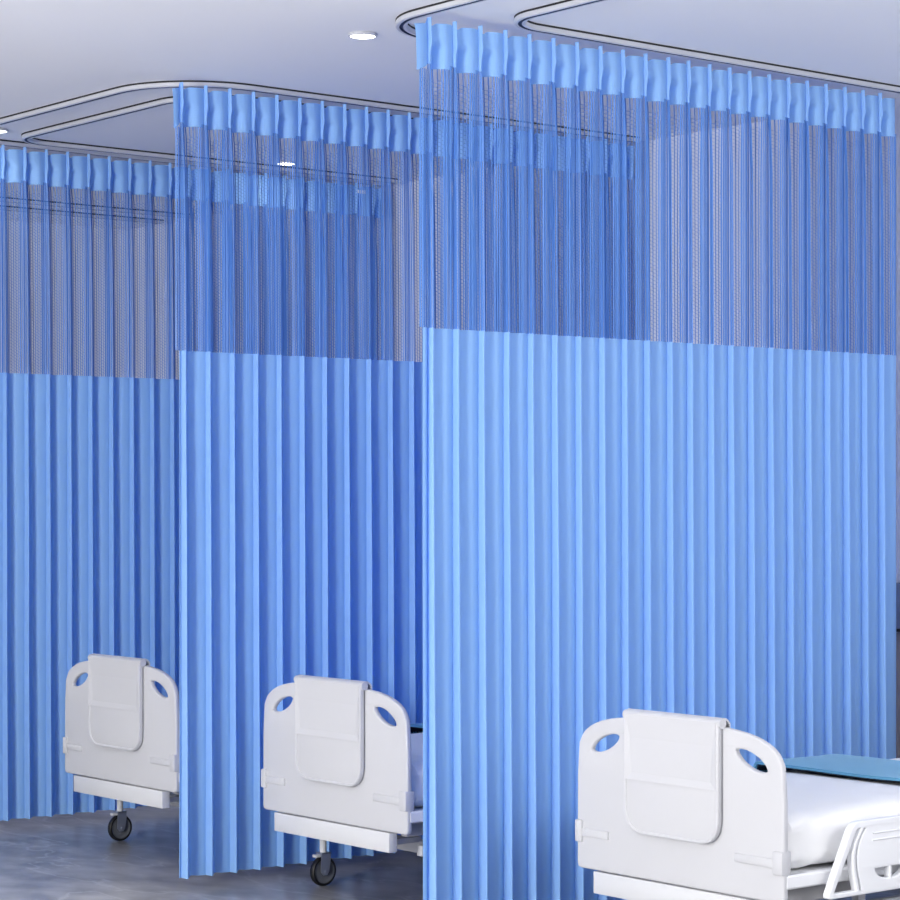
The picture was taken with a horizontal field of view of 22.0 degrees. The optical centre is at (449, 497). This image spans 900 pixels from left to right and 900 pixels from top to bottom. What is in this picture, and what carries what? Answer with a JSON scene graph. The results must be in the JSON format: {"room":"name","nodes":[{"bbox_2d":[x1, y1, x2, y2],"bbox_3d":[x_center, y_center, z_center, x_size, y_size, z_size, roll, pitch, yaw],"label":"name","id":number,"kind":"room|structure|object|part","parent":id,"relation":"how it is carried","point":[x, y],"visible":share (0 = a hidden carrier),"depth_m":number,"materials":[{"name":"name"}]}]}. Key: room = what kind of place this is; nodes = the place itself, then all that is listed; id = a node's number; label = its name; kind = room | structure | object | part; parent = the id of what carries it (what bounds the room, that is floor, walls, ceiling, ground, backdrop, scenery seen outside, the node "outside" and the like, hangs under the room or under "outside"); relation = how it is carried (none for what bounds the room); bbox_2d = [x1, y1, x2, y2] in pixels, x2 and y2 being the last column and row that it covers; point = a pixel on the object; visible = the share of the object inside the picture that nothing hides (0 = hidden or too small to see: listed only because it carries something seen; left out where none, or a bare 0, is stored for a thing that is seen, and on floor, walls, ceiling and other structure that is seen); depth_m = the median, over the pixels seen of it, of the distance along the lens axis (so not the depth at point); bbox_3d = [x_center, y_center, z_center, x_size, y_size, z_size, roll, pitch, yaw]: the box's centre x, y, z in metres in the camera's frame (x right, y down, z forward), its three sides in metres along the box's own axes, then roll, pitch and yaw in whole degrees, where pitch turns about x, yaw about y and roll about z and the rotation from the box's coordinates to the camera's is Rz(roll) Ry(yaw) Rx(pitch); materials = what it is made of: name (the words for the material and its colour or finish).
{"room":"hospital room","nodes":[
{"label":"hospital room","id":0,"kind":"room"},
{"bbox_2d":[0,219,126,376],"bbox_3d":[-6.403,-0.054,9.229,11.720,2.864,0.200,0,0,-39],"label":"wall","id":1,"kind":"structure","parent":0,"point":[97,337],"depth_m":12.60,"materials":[{"name":"white paint"}]},
{"bbox_2d":[0,0,899,229],"bbox_3d":[-1.244,-1.536,3.049,11.920,0.100,16.300,0,0,-39],"label":"ceiling","id":2,"kind":"structure","parent":0,"point":[52,51],"depth_m":7.69,"materials":[{"name":"white paint"}]},
{"bbox_2d":[0,128,8,133],"bbox_3d":[-1.830,-1.480,9.329,0.094,0.012,0.094,0,0,-39],"label":"recessed light","id":3,"kind":"object","parent":2,"relation":"in","point":[2,130],"visible":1,"depth_m":9.31,"materials":[{"name":"white plastic"}]},
{"bbox_2d":[0,197,189,223],"bbox_3d":[-2.328,-1.476,11.554,2.263,0.021,0.336,0,0,-39],"label":"track","id":4,"kind":"object","parent":2,"relation":"attached to","point":[16,209],"visible":0.59,"depth_m":11.90,"materials":[{"name":"grey metal"}]},
{"bbox_2d":[21,95,514,183],"bbox_3d":[-0.594,-1.476,9.612,2.026,0.021,1.436,0,0,-39],"label":"track","id":5,"kind":"object","parent":2,"relation":"attached to","point":[28,137],"visible":0.58,"depth_m":9.62,"materials":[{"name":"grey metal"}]},
{"bbox_2d":[275,160,295,165],"bbox_3d":[-0.727,-1.480,10.239,0.094,0.012,0.094,0,0,-39],"label":"recessed light","id":6,"kind":"object","parent":2,"relation":"in","point":[282,160],"visible":0.45,"depth_m":10.21,"materials":[{"name":"grey ceramic"}]},
{"bbox_2d":[0,80,639,185],"bbox_3d":[-0.656,-1.476,9.489,2.276,0.021,1.759,0,0,-39],"label":"track","id":7,"kind":"object","parent":2,"relation":"attached to","point":[123,89],"visible":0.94,"depth_m":8.71,"materials":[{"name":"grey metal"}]},
{"bbox_2d":[0,145,382,820],"bbox_3d":[-1.178,-0.060,10.111,2.235,2.797,0.077,0,0,-39],"label":"curtain","id":8,"kind":"object","parent":7,"relation":"hanging from","point":[89,465],"visible":0.49,"depth_m":9.81,"materials":[{"name":"blue fabric"}]},
{"bbox_2d":[0,373,179,820],"bbox_3d":[-1.160,0.411,10.116,2.203,1.853,0.060,0,0,-39],"label":"drape","id":9,"kind":"object","parent":8,"relation":"hanging from","point":[89,465],"depth_m":9.77,"materials":[{"name":"blue fabric"}]},
{"bbox_2d":[172,82,635,878],"bbox_3d":[-0.104,-0.060,8.802,2.249,2.797,0.076,0,0,-39],"label":"curtain","id":10,"kind":"object","parent":7,"relation":"hanging from","point":[301,477],"visible":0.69,"depth_m":8.42,"materials":[{"name":"blue fabric"}]},
{"bbox_2d":[179,350,422,878],"bbox_3d":[-0.087,0.411,8.806,2.218,1.853,0.059,0,0,-39],"label":"drape","id":11,"kind":"object","parent":10,"relation":"hanging from","point":[301,477],"depth_m":8.37,"materials":[{"name":"blue fabric"}]},
{"bbox_2d":[348,31,376,39],"bbox_3d":[-0.280,-1.480,7.407,0.094,0.012,0.094,0,0,-39],"label":"recessed light","id":12,"kind":"object","parent":2,"relation":"in","point":[360,35],"visible":1,"depth_m":7.38,"materials":[{"name":"white plastic"}]},
{"bbox_2d":[350,34,374,38],"bbox_3d":[-0.280,-1.476,7.407,0.080,0.003,0.080,0,0,-39],"label":"diffuser","id":13,"kind":"object","parent":12,"relation":"attached to","point":[354,36],"depth_m":7.40,"materials":[{"name":"white plastic"}]},
{"bbox_2d":[395,0,486,37],"bbox_3d":[1.295,-1.476,7.101,2.266,0.021,2.216,0,0,-39],"label":"track","id":14,"kind":"object","parent":2,"relation":"attached to","point":[402,25],"visible":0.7,"depth_m":7.01,"materials":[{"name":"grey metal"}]},
{"bbox_2d":[514,0,899,93],"bbox_3d":[1.438,-1.476,7.142,1.992,0.021,1.698,0,0,-39],"label":"track","id":15,"kind":"object","parent":2,"relation":"attached to","point":[521,19],"visible":1,"depth_m":7.58,"materials":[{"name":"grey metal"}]},
{"bbox_2d":[414,17,895,899],"bbox_3d":[0.756,-0.060,7.691,2.243,2.797,0.067,0,0,-39],"label":"curtain","id":16,"kind":"object","parent":15,"relation":"hanging from","point":[611,526],"visible":0.92,"depth_m":7.53,"materials":[{"name":"blue fabric"}]},
{"bbox_2d":[423,327,895,899],"bbox_3d":[0.775,0.411,7.695,2.209,1.853,0.051,0,0,-39],"label":"drape","id":17,"kind":"object","parent":16,"relation":"hanging from","point":[611,526],"depth_m":7.53,"materials":[{"name":"blue fabric"}]},
{"bbox_2d":[0,805,899,899],"bbox_3d":[-1.244,1.428,3.049,11.920,0.100,16.300,0,0,-39],"label":"floor","id":18,"kind":"structure","parent":0,"point":[75,856],"depth_m":8.50,"materials":[{"name":"concrete"}]},
{"bbox_2d":[63,653,179,840],"bbox_3d":[-0.506,0.993,9.470,2.019,0.770,0.923,0,0,-39],"label":"hospital bed","id":19,"kind":"object","parent":18,"relation":"on","point":[121,741],"visible":0.32,"depth_m":8.81,"materials":[{"name":"white plastic"}]},
{"bbox_2d":[88,653,149,750],"bbox_3d":[-1.269,0.785,8.849,0.052,0.354,0.386,0,0,-39],"label":"panel","id":20,"kind":"object","parent":19,"relation":"on","point":[118,686],"depth_m":8.81,"materials":[{"name":"grey plastic"}]},
{"bbox_3d":[-1.323,1.219,9.261,0.025,0.082,0.025,0,0,-39],"label":"stem","id":21,"kind":"part","parent":19,"relation":"part of","materials":[{"name":"white metal"}]},
{"bbox_3d":[-1.263,0.862,8.854,0.020,0.463,0.822,0,0,-39],"label":"footboard","id":22,"kind":"part","parent":19,"relation":"part of","materials":[{"name":"grey plastic"}]},
{"bbox_3d":[-0.542,1.150,9.441,1.849,0.088,0.770,0,0,-39],"label":"frame","id":23,"kind":"part","parent":19,"relation":"part of","materials":[{"name":"white metal"}]},
{"bbox_2d":[261,675,422,885],"bbox_3d":[0.368,0.993,8.397,2.019,0.770,0.923,0,0,-39],"label":"hospital bed","id":24,"kind":"object","parent":18,"relation":"on","point":[335,770],"visible":0.3,"depth_m":7.73,"materials":[{"name":"white plastic"}]},
{"bbox_3d":[-0.450,1.219,8.188,0.025,0.082,0.025,0,0,-39],"label":"stem","id":25,"kind":"part","parent":24,"relation":"part of","materials":[{"name":"white metal"}]},
{"bbox_2d":[294,675,371,786],"bbox_3d":[-0.395,0.785,7.776,0.052,0.354,0.386,0,0,-39],"label":"tray","id":26,"kind":"object","parent":24,"relation":"on","point":[333,716],"depth_m":7.74,"materials":[{"name":"grey plastic"}]},
{"bbox_3d":[-0.389,0.862,7.781,0.020,0.463,0.822,0,0,-39],"label":"footboard","id":27,"kind":"part","parent":24,"relation":"part of","materials":[{"name":"grey plastic"}]},
{"bbox_3d":[0.332,1.150,8.367,1.849,0.088,0.770,0,0,-39],"label":"frame","id":28,"kind":"part","parent":24,"relation":"part of","materials":[{"name":"white metal"}]},
{"bbox_2d":[410,723,422,733],"bbox_3d":[0.233,0.853,8.287,0.365,0.045,0.810,0,0,-39],"label":"blanket","id":29,"kind":"object","parent":24,"relation":"on","point":[417,727],"visible":0.06,"depth_m":8.48,"materials":[{"name":"blue fabric"}]},
{"bbox_3d":[0.344,1.036,8.378,1.888,0.038,0.829,0,0,-39],"label":"deck frame","id":30,"kind":"part","parent":24,"relation":"part of","materials":[{"name":"white metal"}]},
{"bbox_3d":[0.375,0.936,8.402,1.910,0.170,0.778,0,0,-39],"label":"mattress","id":31,"kind":"part","parent":24,"relation":"part of","materials":[{"name":"white fabric"}]},
{"bbox_2d":[575,708,899,899],"bbox_3d":[1.399,0.993,7.129,2.019,0.770,0.923,0,0,-39],"label":"hospital bed","id":32,"kind":"object","parent":18,"relation":"on","point":[673,810],"visible":0.95,"depth_m":6.43,"materials":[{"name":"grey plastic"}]},
{"bbox_2d":[623,708,730,843],"bbox_3d":[0.636,0.785,6.508,0.052,0.354,0.386,0,0,-39],"label":"tray","id":33,"kind":"object","parent":32,"relation":"on","point":[677,766],"depth_m":6.48,"materials":[{"name":"grey plastic"}]},
{"bbox_3d":[0.642,0.862,6.513,0.020,0.463,0.822,0,0,-39],"label":"footboard","id":34,"kind":"part","parent":32,"relation":"part of","materials":[{"name":"grey plastic"}]},
{"bbox_2d":[753,754,899,782],"bbox_3d":[1.354,0.853,7.093,0.365,0.045,0.810,0,0,-39],"label":"blanket","id":35,"kind":"object","parent":32,"relation":"on","point":[871,768],"visible":0.77,"depth_m":7.16,"materials":[{"name":"blue fabric"}]},
{"bbox_3d":[1.406,0.936,7.135,1.910,0.170,0.778,0,0,-39],"label":"mattress","id":36,"kind":"part","parent":32,"relation":"part of","materials":[{"name":"white fabric"}]},
{"bbox_3d":[1.376,1.036,7.111,1.888,0.038,0.829,0,0,-39],"label":"deck frame","id":37,"kind":"part","parent":32,"relation":"part of","materials":[{"name":"white metal"}]},
{"bbox_3d":[1.363,1.150,7.100,1.849,0.088,0.770,0,0,-39],"label":"frame","id":38,"kind":"part","parent":32,"relation":"part of","materials":[{"name":"white metal"}]},
{"bbox_3d":[1.339,0.932,6.505,0.478,0.024,0.029,0,0,-39],"label":"moulding","id":39,"kind":"part","parent":32,"relation":"part of","materials":[{"name":"white plastic"}]},
{"bbox_2d":[127,98,899,582],"bbox_3d":[3.301,-0.054,6.748,0.200,2.864,16.300,0,0,-39],"label":"wall","id":40,"kind":"structure","parent":0,"point":[158,343],"depth_m":9.42,"materials":[{"name":"white paint"}]},
{"bbox_2d":[896,632,899,757],"bbox_3d":[2.407,0.890,7.672,0.020,0.775,2.460,0,0,-39],"label":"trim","id":41,"kind":"structure","parent":40,"relation":"attached to","point":[897,633],"depth_m":8.57,"materials":[{"name":"grey"}]},
{"bbox_2d":[896,583,899,631],"bbox_3d":[2.338,0.408,7.731,0.052,0.180,2.240,0,0,-39],"label":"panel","id":42,"kind":"object","parent":40,"relation":"attached to","point":[897,584],"visible":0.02,"depth_m":8.53,"materials":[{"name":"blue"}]}
]}

